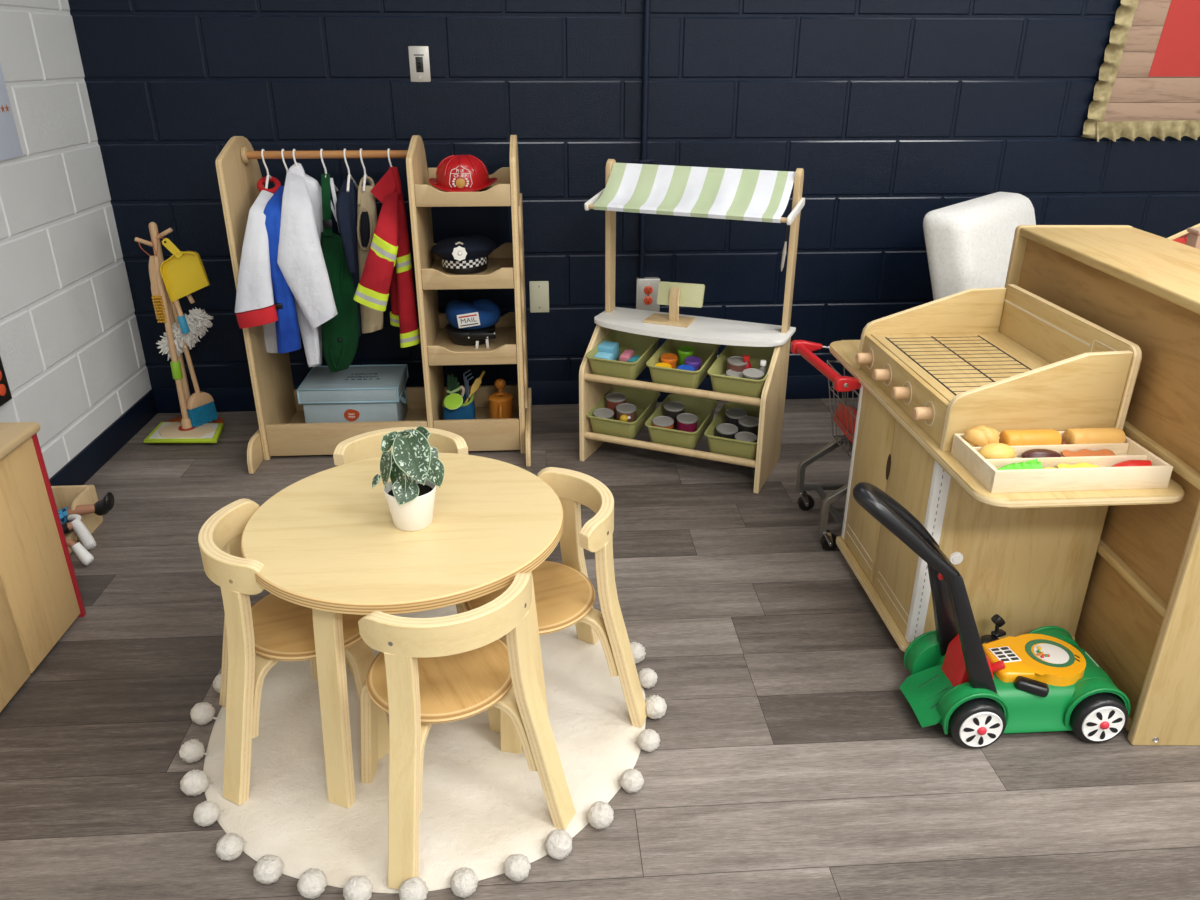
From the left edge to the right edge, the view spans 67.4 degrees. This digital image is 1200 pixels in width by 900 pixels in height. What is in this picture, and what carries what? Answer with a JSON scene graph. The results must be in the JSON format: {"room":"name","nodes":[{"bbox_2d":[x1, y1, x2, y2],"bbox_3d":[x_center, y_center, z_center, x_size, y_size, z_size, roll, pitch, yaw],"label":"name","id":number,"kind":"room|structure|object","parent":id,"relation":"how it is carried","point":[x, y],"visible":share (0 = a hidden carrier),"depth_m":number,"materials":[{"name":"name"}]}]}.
{"room":"children's room","nodes":[
{"label":"children's room","id":0,"kind":"room"},
{"bbox_2d":[0,0,151,478],"bbox_3d":[-1.599,-0.176,0.250,0.100,2.770,6.110,-1,24,-3],"label":"wall","id":1,"kind":"structure","parent":0,"point":[72,355],"depth_m":2.85,"materials":[{"name":"white brick"}]},
{"bbox_2d":[0,357,11,405],"bbox_3d":[-1.658,-0.146,2.306,0.028,0.198,0.442,-1,24,-3],"label":"panel","id":2,"kind":"object","parent":1,"relation":"attached to","point":[5,394],"visible":1,"depth_m":2.50,"materials":[{"name":"black"}]},
{"bbox_2d":[0,64,22,160],"bbox_3d":[-1.687,-0.942,2.293,0.006,0.432,0.608,-1,24,-3],"label":"poster","id":3,"kind":"object","parent":1,"relation":"attached to","point":[10,147],"visible":1,"depth_m":2.58,"materials":[{"name":"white paper"}]},
{"bbox_2d":[49,390,156,485],"bbox_3d":[-1.547,1.027,0.780,0.009,0.100,5.994,-1,24,-3],"label":"baseboard","id":4,"kind":"structure","parent":1,"relation":"attached to","point":[87,462],"depth_m":3.12,"materials":[{"name":"blue plastic"}]},
{"bbox_2d":[0,398,1199,899],"bbox_3d":[1.034,1.004,0.964,5.220,0.001,6.010,-1,24,-3],"label":"floor","id":5,"kind":"structure","parent":0,"point":[791,761],"depth_m":1.86,"materials":[{"name":"plastic"}]},
{"bbox_2d":[0,422,80,711],"bbox_3d":[-1.437,0.372,1.726,0.364,0.528,0.956,-1,24,-3],"label":"base cabinet","id":6,"kind":"object","parent":5,"relation":"on","point":[38,600],"visible":1,"depth_m":2.03,"materials":[{"name":"brown wood"}]},
{"bbox_2d":[32,433,85,616],"bbox_3d":[-1.471,0.195,2.159,0.342,0.500,0.015,-1,24,-3],"label":"board","id":7,"kind":"object","parent":5,"relation":"on","point":[34,437],"visible":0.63,"depth_m":2.16,"materials":[{"name":"paint"}]},
{"bbox_2d":[51,485,102,552],"bbox_3d":[-1.576,0.253,2.489,0.168,0.124,0.460,-1,24,-3],"label":"bed","id":8,"kind":"object","parent":5,"relation":"on","point":[71,496],"visible":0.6,"depth_m":2.67,"materials":[{"name":"brown wood"}]},
{"bbox_2d":[62,514,95,565],"bbox_3d":[-1.523,0.288,2.426,0.154,0.104,0.317,17,29,33],"label":"doll","id":9,"kind":"object","parent":8,"relation":"on","point":[87,540],"visible":0.42,"depth_m":2.52,"materials":[{"name":"white fabric"}]},
{"bbox_2d":[58,492,113,523],"bbox_3d":[-1.560,0.228,2.485,0.175,0.116,0.403,11,26,24],"label":"doll","id":10,"kind":"object","parent":8,"relation":"in","point":[103,506],"visible":0.34,"depth_m":2.58,"materials":[{"name":"black plastic"}]},
{"bbox_2d":[134,222,223,423],"bbox_3d":[-1.545,-0.432,3.241,0.232,0.765,0.232,-1,24,-3],"label":"stand","id":11,"kind":"object","parent":5,"relation":"on","point":[155,236],"visible":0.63,"depth_m":3.13,"materials":[{"name":"brown wood"}]},
{"bbox_2d":[149,256,166,322],"bbox_3d":[-1.547,-0.559,3.133,0.044,0.230,0.032,-1,24,-3],"label":"brush","id":12,"kind":"object","parent":11,"relation":"hanging from","point":[157,303],"visible":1,"depth_m":3.14,"materials":[{"name":"brown wood"}]},
{"bbox_2d":[144,256,223,442],"bbox_3d":[-1.514,-0.351,3.177,0.265,0.642,0.190,-1,24,-3],"label":"mop","id":13,"kind":"object","parent":11,"relation":"on","point":[183,431],"visible":1,"depth_m":3.24,"materials":[{"name":"brown wood"}]},
{"bbox_2d":[156,294,212,359],"bbox_3d":[-1.492,-0.450,3.209,0.213,0.266,0.122,-1,24,-3],"label":"mop","id":14,"kind":"object","parent":11,"relation":"hanging from","point":[189,329],"visible":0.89,"depth_m":3.20,"materials":[{"name":"white fabric"}]},
{"bbox_2d":[160,238,209,301],"bbox_3d":[-1.434,-0.618,3.095,0.152,0.224,0.023,-1,24,-3],"label":"dustpan","id":15,"kind":"object","parent":11,"relation":"hanging from","point":[183,273],"visible":1,"depth_m":3.10,"materials":[{"name":"yellow plastic"}]},
{"bbox_2d":[166,289,217,426],"bbox_3d":[-1.492,-0.362,3.246,0.066,0.568,0.109,13,27,27],"label":"broom","id":16,"kind":"object","parent":11,"relation":"hanging from","point":[201,409],"visible":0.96,"depth_m":3.30,"materials":[{"name":"brown wood"}]},
{"bbox_2d":[215,135,531,473],"bbox_3d":[-0.728,-0.528,3.107,0.948,1.052,0.588,-1,24,-3],"label":"rack","id":17,"kind":"object","parent":5,"relation":"on","point":[283,430],"depth_m":3.05,"materials":[{"name":"brown wood"}]},
{"bbox_2d":[235,176,280,352],"bbox_3d":[-1.107,-0.579,2.962,0.137,0.586,0.331,-1,24,-3],"label":"costume","id":18,"kind":"object","parent":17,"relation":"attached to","point":[254,305],"visible":0.79,"depth_m":2.83,"materials":[{"name":"fabric"}]},
{"bbox_2d":[281,149,287,171],"bbox_3d":[-1.033,-0.927,2.997,0.014,0.155,0.195,-1,24,-3],"label":"hanger","id":19,"kind":"object","parent":17,"relation":"hanging from","point":[282,150],"visible":0.4,"depth_m":2.93,"materials":[{"name":"white plastic"}]},
{"bbox_2d":[263,186,300,352],"bbox_3d":[-1.040,-0.590,2.946,0.102,0.507,0.229,-6,25,-14],"label":"costume","id":20,"kind":"object","parent":19,"relation":"hanging from","point":[287,325],"visible":0.68,"depth_m":2.87,"materials":[{"name":"blue fabric"}]},
{"bbox_2d":[292,149,296,165],"bbox_3d":[-0.997,-0.928,2.999,0.014,0.155,0.195,-1,24,-3],"label":"hanger","id":21,"kind":"object","parent":17,"relation":"hanging from","point":[293,149],"visible":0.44,"depth_m":2.93,"materials":[{"name":"white plastic"}]},
{"bbox_2d":[277,162,337,366],"bbox_3d":[-0.945,-0.581,2.977,0.176,0.685,0.301,-1,24,-3],"label":"lab coat","id":22,"kind":"object","parent":21,"relation":"hanging from","point":[300,260],"visible":0.98,"depth_m":2.84,"materials":[{"name":"white fabric"}]},
{"bbox_2d":[320,149,337,190],"bbox_3d":[-0.909,-0.930,3.005,0.014,0.155,0.195,-1,24,-3],"label":"hanger","id":23,"kind":"object","parent":17,"relation":"hanging from","point":[321,150],"visible":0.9,"depth_m":2.95,"materials":[{"name":"white plastic"}]},
{"bbox_2d":[320,174,358,372],"bbox_3d":[-0.904,-0.583,3.025,0.126,0.648,0.166,-12,27,-26],"label":"apron","id":24,"kind":"object","parent":23,"relation":"hanging from","point":[340,334],"visible":0.85,"depth_m":3.01,"materials":[{"name":"fabric"}]},
{"bbox_2d":[343,149,357,191],"bbox_3d":[-0.835,-0.932,3.009,0.014,0.155,0.195,-1,24,-3],"label":"hanger","id":25,"kind":"object","parent":17,"relation":"hanging from","point":[349,177],"visible":0.91,"depth_m":2.96,"materials":[{"name":"white plastic"}]},
{"bbox_2d":[336,180,360,336],"bbox_3d":[-0.837,-0.628,3.013,0.069,0.513,0.187,-1,24,-3],"label":"costume","id":26,"kind":"object","parent":25,"relation":"hanging from","point":[346,204],"visible":0.81,"depth_m":2.92,"materials":[{"name":"fabric"}]},
{"bbox_2d":[296,364,407,422],"bbox_3d":[-0.897,-0.184,3.324,0.358,0.188,0.264,-1,24,-3],"label":"storage box","id":27,"kind":"object","parent":17,"relation":"on","point":[357,393],"visible":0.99,"depth_m":3.21,"materials":[{"name":"cardboard"}]},
{"bbox_2d":[359,149,371,191],"bbox_3d":[-0.783,-0.933,3.012,0.014,0.155,0.195,-1,24,-3],"label":"hanger","id":28,"kind":"object","parent":17,"relation":"hanging from","point":[360,150],"visible":0.88,"depth_m":2.96,"materials":[{"name":"white plastic"}]},
{"bbox_2d":[357,176,382,332],"bbox_3d":[-0.784,-0.655,3.046,0.086,0.514,0.120,-1,24,-3],"label":"vest","id":29,"kind":"object","parent":28,"relation":"hanging from","point":[371,319],"visible":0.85,"depth_m":2.97,"materials":[{"name":"fabric"}]},
{"bbox_2d":[387,148,391,166],"bbox_3d":[-0.693,-0.936,3.018,0.014,0.155,0.195,-1,24,-3],"label":"hanger","id":30,"kind":"object","parent":17,"relation":"hanging from","point":[388,155],"visible":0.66,"depth_m":2.95,"materials":[{"name":"white plastic"}]},
{"bbox_2d":[353,167,419,347],"bbox_3d":[-0.691,-0.618,2.958,0.153,0.575,0.309,5,24,11],"label":"jacket","id":31,"kind":"object","parent":30,"relation":"hanging from","point":[388,261],"visible":1,"depth_m":2.92,"materials":[{"name":"red fabric"}]},
{"bbox_2d":[442,390,475,419],"bbox_3d":[-0.517,-0.142,3.299,0.116,0.134,0.092,-1,24,-3],"label":"tote","id":32,"kind":"object","parent":17,"relation":"on","point":[466,410],"visible":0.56,"depth_m":3.26,"materials":[{"name":"blue fabric"}]},
{"bbox_2d":[444,393,462,409],"bbox_3d":[-0.524,-0.174,3.216,0.068,0.046,0.049,-1,24,-3],"label":"pad","id":33,"kind":"object","parent":32,"relation":"in","point":[453,401],"visible":1,"depth_m":3.21,"materials":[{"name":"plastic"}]},
{"bbox_2d":[446,374,464,396],"bbox_3d":[-0.524,-0.220,3.256,0.068,0.108,0.053,-1,24,-3],"label":"gloves","id":34,"kind":"object","parent":32,"relation":"in","point":[453,386],"visible":0.77,"depth_m":3.25,"materials":[{"name":"green fabric"}]},
{"bbox_2d":[428,155,496,191],"bbox_3d":[-0.459,-0.931,3.002,0.230,0.109,0.271,-1,24,-3],"label":"helmet","id":35,"kind":"object","parent":17,"relation":"on","point":[454,173],"visible":1,"depth_m":2.92,"materials":[{"name":"red plastic"}]},
{"bbox_2d":[414,184,510,206],"bbox_3d":[-0.430,-0.800,2.825,0.297,0.067,0.015,-1,24,-3],"label":"tray","id":36,"kind":"object","parent":17,"relation":"on","point":[425,195],"depth_m":2.82,"materials":[{"name":"brown wood"}]},
{"bbox_2d":[421,267,513,289],"bbox_3d":[-0.430,-0.559,2.932,0.297,0.067,0.015,-1,24,-3],"label":"shelf","id":37,"kind":"object","parent":17,"relation":"on","point":[502,278],"depth_m":2.93,"materials":[{"name":"brown wood"}]},
{"bbox_2d":[428,167,509,183],"bbox_3d":[-0.456,-0.961,3.180,0.297,0.072,0.015,-1,24,-3],"label":"panel","id":38,"kind":"object","parent":17,"relation":"on","point":[502,175],"depth_m":3.17,"materials":[{"name":"brown wood"}]},
{"bbox_2d":[429,184,510,191],"bbox_3d":[-0.443,-0.859,3.012,0.297,0.014,0.376,-1,24,-3],"label":"shelf","id":39,"kind":"object","parent":17,"relation":"attached to","point":[492,185],"depth_m":3.07,"materials":[{"name":"brown wood"}]},
{"bbox_2d":[445,323,495,347],"bbox_3d":[-0.461,-0.410,3.218,0.182,0.077,0.184,-1,24,-3],"label":"bag","id":40,"kind":"object","parent":17,"relation":"on","point":[476,337],"visible":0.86,"depth_m":3.15,"materials":[{"name":"fabric"}]},
{"bbox_2d":[446,299,500,329],"bbox_3d":[-0.450,-0.486,3.187,0.194,0.084,0.198,-1,24,-3],"label":"hat","id":41,"kind":"object","parent":40,"relation":"on","point":[480,313],"visible":1,"depth_m":3.13,"materials":[{"name":"blue fabric"}]},
{"bbox_2d":[427,344,516,365],"bbox_3d":[-0.431,-0.322,3.038,0.297,0.067,0.015,-1,24,-3],"label":"tray","id":42,"kind":"object","parent":17,"relation":"on","point":[507,353],"depth_m":3.03,"materials":[{"name":"brown wood"}]},
{"bbox_2d":[431,258,513,274],"bbox_3d":[-0.443,-0.618,3.120,0.297,0.014,0.376,-1,24,-3],"label":"shelf","id":43,"kind":"object","parent":17,"relation":"attached to","point":[494,264],"depth_m":3.18,"materials":[{"name":"brown wood"}]},
{"bbox_2d":[434,327,516,351],"bbox_3d":[-0.444,-0.380,3.225,0.297,0.014,0.376,-1,24,-3],"label":"shelf","id":44,"kind":"object","parent":17,"relation":"attached to","point":[504,335],"depth_m":3.23,"materials":[{"name":"brown wood"}]},
{"bbox_2d":[475,406,518,418],"bbox_3d":[-0.444,-0.086,3.359,0.297,0.016,0.373,-1,24,-3],"label":"shelf","id":45,"kind":"object","parent":17,"relation":"attached to","point":[481,412],"depth_m":3.47,"materials":[{"name":"brown wood"}]},
{"bbox_2d":[488,379,512,418],"bbox_3d":[-0.369,-0.169,3.325,0.096,0.162,0.126,13,27,26],"label":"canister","id":46,"kind":"object","parent":17,"relation":"on","point":[500,402],"visible":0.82,"depth_m":3.30,"materials":[{"name":"orange metal"}]},
{"bbox_2d":[179,605,666,899],"bbox_3d":[-0.361,0.544,1.934,0.998,0.051,0.997,-22,32,-40],"label":"round rug","id":47,"kind":"object","parent":5,"relation":"on","point":[484,814],"visible":0.56,"depth_m":1.73,"materials":[{"name":"fabric"}]},
{"bbox_2d":[198,498,388,804],"bbox_3d":[-0.609,0.361,1.791,0.348,0.485,0.354,-9,26,-20],"label":"chair","id":48,"kind":"object","parent":47,"relation":"on","point":[275,629],"visible":0.75,"depth_m":1.68,"materials":[{"name":"brown wood"}]},
{"bbox_2d":[333,427,467,667],"bbox_3d":[-0.448,0.222,2.105,0.354,0.485,0.348,-3,24,-7],"label":"chair","id":49,"kind":"object","parent":47,"relation":"on","point":[367,445],"visible":0.22,"depth_m":2.08,"materials":[{"name":"brown wood"}]},
{"bbox_2d":[241,453,563,808],"bbox_3d":[-0.375,0.343,1.841,0.608,0.471,0.608,-1,24,-3],"label":"round table","id":50,"kind":"object","parent":47,"relation":"on","point":[329,543],"visible":0.77,"depth_m":1.65,"materials":[{"name":"brown wood"}]},
{"bbox_2d":[372,426,444,530],"bbox_3d":[-0.352,0.052,1.677,0.108,0.195,0.117,7,25,15],"label":"potted plant","id":51,"kind":"object","parent":50,"relation":"on","point":[410,499],"visible":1,"depth_m":1.65,"materials":[{"name":"green plant"}]},
{"bbox_2d":[358,573,575,888],"bbox_3d":[-0.270,0.438,1.619,0.354,0.485,0.348,-12,27,-25],"label":"chair","id":52,"kind":"object","parent":47,"relation":"on","point":[425,672],"visible":0.99,"depth_m":1.52,"materials":[{"name":"brown wood"}]},
{"bbox_2d":[464,467,646,753],"bbox_3d":[-0.111,0.318,1.889,0.348,0.485,0.354,-9,26,-20],"label":"chair","id":53,"kind":"object","parent":47,"relation":"on","point":[564,593],"visible":0.63,"depth_m":1.84,"materials":[{"name":"brown wood"}]},
{"bbox_2d":[579,159,804,492],"bbox_3d":[0.282,-0.417,2.947,0.660,0.982,0.308,10,26,21],"label":"market stall","id":54,"kind":"object","parent":5,"relation":"on","point":[705,192],"visible":0.98,"depth_m":2.87,"materials":[{"name":"brown wood"}]},
{"bbox_2d":[586,330,659,379],"bbox_3d":[0.083,-0.325,3.066,0.186,0.102,0.269,10,26,21],"label":"tub","id":55,"kind":"object","parent":54,"relation":"on","point":[644,346],"visible":0.64,"depth_m":3.03,"materials":[{"name":"green plastic"}]},
{"bbox_2d":[597,341,618,360],"bbox_3d":[0.029,-0.336,3.075,0.058,0.062,0.058,11,26,24],"label":"carton","id":56,"kind":"object","parent":55,"relation":"in","point":[604,346],"visible":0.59,"depth_m":3.06,"materials":[{"name":"blue plastic"}]},
{"bbox_2d":[586,386,659,438],"bbox_3d":[0.084,-0.130,3.155,0.186,0.095,0.269,10,26,21],"label":"tub","id":57,"kind":"object","parent":54,"relation":"on","point":[645,401],"visible":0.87,"depth_m":3.12,"materials":[{"name":"green plastic"}]},
{"bbox_2d":[606,392,625,417],"bbox_3d":[0.057,-0.158,3.178,0.072,0.075,0.076,-1,24,-3],"label":"can","id":58,"kind":"object","parent":57,"relation":"in","point":[613,399],"visible":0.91,"depth_m":3.15,"materials":[{"name":"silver metal"}]},
{"bbox_2d":[616,403,636,421],"bbox_3d":[0.090,-0.117,3.125,0.072,0.075,0.076,-1,24,-3],"label":"can","id":59,"kind":"object","parent":57,"relation":"in","point":[628,409],"visible":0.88,"depth_m":3.10,"materials":[{"name":"silver metal"}]},
{"bbox_2d":[643,281,704,327],"bbox_3d":[0.250,-0.492,2.991,0.189,0.134,0.103,10,26,21],"label":"toy till","id":60,"kind":"object","parent":54,"relation":"on","point":[673,294],"visible":1,"depth_m":2.98,"materials":[{"name":"brown wood"}]},
{"bbox_2d":[645,394,717,448],"bbox_3d":[0.281,-0.095,3.077,0.186,0.095,0.269,10,26,21],"label":"tub","id":61,"kind":"object","parent":54,"relation":"on","point":[703,408],"visible":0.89,"depth_m":3.04,"materials":[{"name":"green plastic"}]},
{"bbox_2d":[652,416,673,428],"bbox_3d":[0.212,-0.069,3.036,0.072,0.073,0.076,-1,24,-3],"label":"can","id":62,"kind":"object","parent":61,"relation":"in","point":[667,422],"visible":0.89,"depth_m":3.01,"materials":[{"name":"silver metal"}]},
{"bbox_2d":[664,401,684,427],"bbox_3d":[0.255,-0.122,3.100,0.072,0.075,0.076,-1,24,-3],"label":"can","id":63,"kind":"object","parent":61,"relation":"in","point":[672,409],"visible":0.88,"depth_m":3.08,"materials":[{"name":"silver metal"}]},
{"bbox_2d":[676,413,697,431],"bbox_3d":[0.294,-0.079,3.045,0.072,0.075,0.076,-1,24,-3],"label":"can","id":64,"kind":"object","parent":61,"relation":"in","point":[687,422],"visible":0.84,"depth_m":3.02,"materials":[{"name":"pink metal"}]},
{"bbox_2d":[646,339,720,388],"bbox_3d":[0.280,-0.289,2.988,0.186,0.102,0.269,10,26,21],"label":"tub","id":65,"kind":"object","parent":54,"relation":"on","point":[708,352],"visible":0.6,"depth_m":2.93,"materials":[{"name":"green plastic"}]},
{"bbox_2d":[677,346,694,364],"bbox_3d":[0.288,-0.315,3.014,0.057,0.054,0.058,-1,24,-3],"label":"lidded pot","id":66,"kind":"object","parent":65,"relation":"in","point":[683,351],"visible":0.91,"depth_m":3.00,"materials":[{"name":"green plastic"}]},
{"bbox_2d":[594,307,795,346],"bbox_3d":[0.295,-0.406,2.985,0.660,0.017,0.241,10,26,21],"label":"countertop","id":67,"kind":"structure","parent":54,"relation":"on","point":[704,329],"depth_m":2.94,"materials":[{"name":"white paint"}]},
{"bbox_2d":[704,402,759,459],"bbox_3d":[0.470,-0.061,3.002,0.186,0.095,0.269,10,26,21],"label":"tub","id":68,"kind":"object","parent":54,"relation":"on","point":[719,445],"visible":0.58,"depth_m":2.92,"materials":[{"name":"green plastic"}]},
{"bbox_2d":[716,423,737,438],"bbox_3d":[0.420,-0.044,2.979,0.072,0.070,0.076,-1,24,-3],"label":"can","id":69,"kind":"object","parent":68,"relation":"in","point":[725,430],"visible":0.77,"depth_m":2.96,"materials":[{"name":"silver metal"}]},
{"bbox_2d":[725,408,746,426],"bbox_3d":[0.458,-0.096,3.039,0.072,0.075,0.076,-1,24,-3],"label":"can","id":70,"kind":"object","parent":68,"relation":"in","point":[733,415],"visible":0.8,"depth_m":3.02,"materials":[{"name":"silver metal"}]},
{"bbox_2d":[738,416,758,441],"bbox_3d":[0.494,-0.067,2.993,0.072,0.075,0.076,-1,24,-3],"label":"can","id":71,"kind":"object","parent":68,"relation":"in","point":[748,423],"visible":0.72,"depth_m":2.97,"materials":[{"name":"silver metal"}]},
{"bbox_2d":[707,345,774,397],"bbox_3d":[0.470,-0.256,2.913,0.186,0.102,0.269,10,26,21],"label":"tub","id":72,"kind":"object","parent":54,"relation":"on","point":[721,383],"visible":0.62,"depth_m":2.87,"materials":[{"name":"green plastic"}]},
{"bbox_2d":[727,356,746,371],"bbox_3d":[0.447,-0.263,2.929,0.067,0.072,0.071,-1,24,-3],"label":"can","id":73,"kind":"object","parent":72,"relation":"in","point":[735,363],"visible":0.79,"depth_m":2.90,"materials":[{"name":"silver metal"}]},
{"bbox_2d":[790,340,860,550],"bbox_3d":[0.795,-0.013,2.588,0.454,0.536,0.347,-1,24,-3],"label":"shopping cart","id":74,"kind":"object","parent":5,"relation":"on","point":[845,415],"visible":0.44,"depth_m":2.57,"materials":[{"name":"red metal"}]},
{"bbox_2d":[826,360,858,459],"bbox_3d":[0.846,-0.103,2.553,0.351,0.232,0.284,-1,24,-3],"label":"wire basket","id":75,"kind":"object","parent":74,"relation":"on","point":[845,415],"depth_m":2.58,"materials":[{"name":"metal"}]},
{"bbox_2d":[923,192,1035,299],"bbox_3d":[1.447,-0.419,3.138,0.520,0.834,0.672,20,31,38],"label":"armchair","id":76,"kind":"object","parent":5,"relation":"on","point":[969,243],"visible":0.09,"depth_m":2.92,"materials":[{"name":"white fabric"}]},
{"bbox_2d":[853,482,1130,748],"bbox_3d":[0.791,0.310,1.845,0.619,0.551,0.281,-1,24,-3],"label":"toy lawn mower","id":77,"kind":"object","parent":5,"relation":"on","point":[979,690],"depth_m":1.84,"materials":[{"name":"green plastic"}]},
{"bbox_2d":[829,284,1184,654],"bbox_3d":[0.875,0.033,2.205,0.422,0.764,1.007,-1,24,-3],"label":"grill","id":78,"kind":"object","parent":5,"relation":"on","point":[1009,357],"visible":0.91,"depth_m":2.02,"materials":[{"name":"brown wood"}]},
{"bbox_2d":[871,332,1050,401],"bbox_3d":[0.883,-0.192,2.093,0.340,0.017,0.514,-1,24,-3],"label":"cooktop","id":79,"kind":"object","parent":78,"relation":"in","point":[937,366],"depth_m":2.13,"materials":[{"name":"beige wood"}]},
{"bbox_2d":[829,340,1184,507],"bbox_3d":[0.883,-0.108,2.144,0.406,0.018,1.007,-1,24,-3],"label":"countertop","id":80,"kind":"structure","parent":78,"relation":"on","point":[845,351],"depth_m":1.71,"materials":[{"name":"beige wood"}]},
{"bbox_2d":[951,431,1172,492],"bbox_3d":[0.904,0.020,1.779,0.346,0.045,0.183,-1,24,-3],"label":"food tray","id":81,"kind":"object","parent":78,"relation":"on","point":[1105,476],"visible":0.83,"depth_m":1.71,"materials":[{"name":"brown wood"}]},
{"bbox_2d":[953,435,996,490],"bbox_3d":[0.736,0.024,1.769,0.008,0.045,0.166,-1,24,-3],"label":"tray side","id":82,"kind":"object","parent":81,"relation":"on","point":[981,468],"depth_m":1.76,"materials":[{"name":"brown wood"}]},
{"bbox_2d":[963,425,999,446],"bbox_3d":[0.771,-0.022,1.817,0.070,0.056,0.055,-1,24,-3],"label":"bun","id":83,"kind":"object","parent":81,"relation":"in","point":[977,436],"visible":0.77,"depth_m":1.80,"materials":[{"name":"plastic"}]},
{"bbox_2d":[978,443,1015,458],"bbox_3d":[0.781,0.007,1.770,0.072,0.041,0.047,-1,24,-3],"label":"bun","id":84,"kind":"object","parent":81,"relation":"in","point":[993,450],"visible":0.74,"depth_m":1.75,"materials":[{"name":"yellow plastic"}]},
{"bbox_2d":[951,431,1064,454],"bbox_3d":[0.899,-0.016,1.859,0.346,0.045,0.008,-1,24,-3],"label":"tray side","id":85,"kind":"object","parent":81,"relation":"on","point":[956,436],"depth_m":1.84,"materials":[{"name":"brown wood"}]},
{"bbox_2d":[998,458,1043,469],"bbox_3d":[0.800,0.038,1.718,0.101,0.028,0.049,-1,24,-3],"label":"lettuce","id":86,"kind":"object","parent":81,"relation":"in","point":[1031,464],"visible":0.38,"depth_m":1.73,"materials":[{"name":"green plastic"}]},
{"bbox_2d":[999,429,1061,445],"bbox_3d":[0.873,-0.019,1.826,0.110,0.043,0.045,-1,24,-3],"label":"bread","id":87,"kind":"object","parent":81,"relation":"in","point":[1036,436],"visible":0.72,"depth_m":1.81,"materials":[{"name":"plastic"}]},
{"bbox_2d":[1021,449,1061,457],"bbox_3d":[0.874,0.012,1.780,0.080,0.024,0.043,-1,24,-3],"label":"patty","id":88,"kind":"object","parent":81,"relation":"in","point":[1033,453],"visible":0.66,"depth_m":1.77,"materials":[{"name":"brown plastic"}]},
{"bbox_2d":[990,465,1172,492],"bbox_3d":[0.910,0.055,1.700,0.346,0.045,0.008,-1,24,-3],"label":"tray side","id":89,"kind":"object","parent":81,"relation":"on","point":[1127,477],"depth_m":1.70,"materials":[{"name":"brown wood"}]},
{"bbox_2d":[1061,449,1117,456],"bbox_3d":[0.975,0.012,1.787,0.105,0.012,0.045,-1,24,-3],"label":"meat slice","id":90,"kind":"object","parent":81,"relation":"in","point":[1083,452],"visible":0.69,"depth_m":1.79,"materials":[{"name":"orange plastic"}]},
{"bbox_2d":[1062,428,1125,443],"bbox_3d":[1.007,-0.022,1.834,0.108,0.043,0.045,-1,24,-3],"label":"bread","id":91,"kind":"object","parent":81,"relation":"in","point":[1075,435],"visible":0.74,"depth_m":1.81,"materials":[{"name":"beige plastic"}]},
{"bbox_2d":[1112,460,1151,466],"bbox_3d":[1.024,0.032,1.732,0.068,0.024,0.044,-1,24,-3],"label":"tomato slice","id":92,"kind":"object","parent":81,"relation":"in","point":[1127,462],"visible":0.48,"depth_m":1.73,"materials":[{"name":"red plastic"}]},
{"bbox_2d":[1125,436,1169,465],"bbox_3d":[1.073,0.015,1.790,0.008,0.045,0.166,-1,24,-3],"label":"tray side","id":93,"kind":"object","parent":81,"relation":"on","point":[1131,447],"depth_m":1.77,"materials":[{"name":"brown wood"}]},
{"bbox_2d":[1005,225,1199,744],"bbox_3d":[1.247,0.008,2.109,0.305,0.888,0.967,0,24,0],"label":"shelf unit","id":94,"kind":"object","parent":5,"relation":"on","point":[1139,620],"visible":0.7,"depth_m":1.85,"materials":[{"name":"brown wood"}]},
{"bbox_2d":[1167,223,1199,248],"bbox_3d":[1.816,-0.205,2.610,0.820,0.871,0.407,-1,24,-3],"label":"dollhouse","id":95,"kind":"object","parent":5,"relation":"on","point":[1190,236],"visible":0.06,"depth_m":2.51,"materials":[{"name":"brown wood"}]},
{"bbox_2d":[68,0,1199,389],"bbox_3d":[0.842,-1.479,3.185,5.310,2.770,0.100,-1,24,-3],"label":"wall","id":96,"kind":"structure","parent":0,"point":[893,113],"depth_m":3.22,"materials":[{"name":"black brick"}]},
{"bbox_2d":[408,46,430,81],"bbox_3d":[-0.620,-1.323,3.082,0.069,0.114,0.024,-1,24,-3],"label":"light switch","id":97,"kind":"object","parent":96,"relation":"attached to","point":[419,62],"visible":1,"depth_m":3.09,"materials":[{"name":"metal"}]},
{"bbox_2d":[153,375,859,412],"bbox_3d":[0.852,-0.256,3.672,5.194,0.100,0.008,-1,24,-3],"label":"baseboard","id":98,"kind":"structure","parent":96,"relation":"attached to","point":[228,399],"depth_m":3.60,"materials":[{"name":"blue plastic"}]},
{"bbox_2d":[529,281,548,312],"bbox_3d":[-0.233,-0.587,3.446,0.074,0.122,0.008,-1,24,-3],"label":"blank wall plate","id":99,"kind":"object","parent":96,"relation":"attached to","point":[539,290],"visible":1,"depth_m":3.44,"materials":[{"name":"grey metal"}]},
{"bbox_2d":[633,0,653,277],"bbox_3d":[0.160,-1.669,2.981,0.075,2.240,0.027,-1,24,-3],"label":"conduit","id":100,"kind":"object","parent":96,"relation":"attached to","point":[646,25],"visible":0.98,"depth_m":3.19,"materials":[{"name":"blue plastic"}]},
{"bbox_2d":[636,277,659,311],"bbox_3d":[0.183,-0.597,3.450,0.092,0.132,0.047,-1,24,-3],"label":"electrical outlet","id":101,"kind":"object","parent":96,"relation":"attached to","point":[647,288],"visible":0.91,"depth_m":3.43,"materials":[{"name":"metal"}]},
{"bbox_2d":[1081,0,1199,141],"bbox_3d":[2.387,-1.539,3.187,1.238,0.842,0.045,-1,24,-3],"label":"bulletin board","id":102,"kind":"object","parent":96,"relation":"attached to","point":[1149,38],"visible":1,"depth_m":3.25,"materials":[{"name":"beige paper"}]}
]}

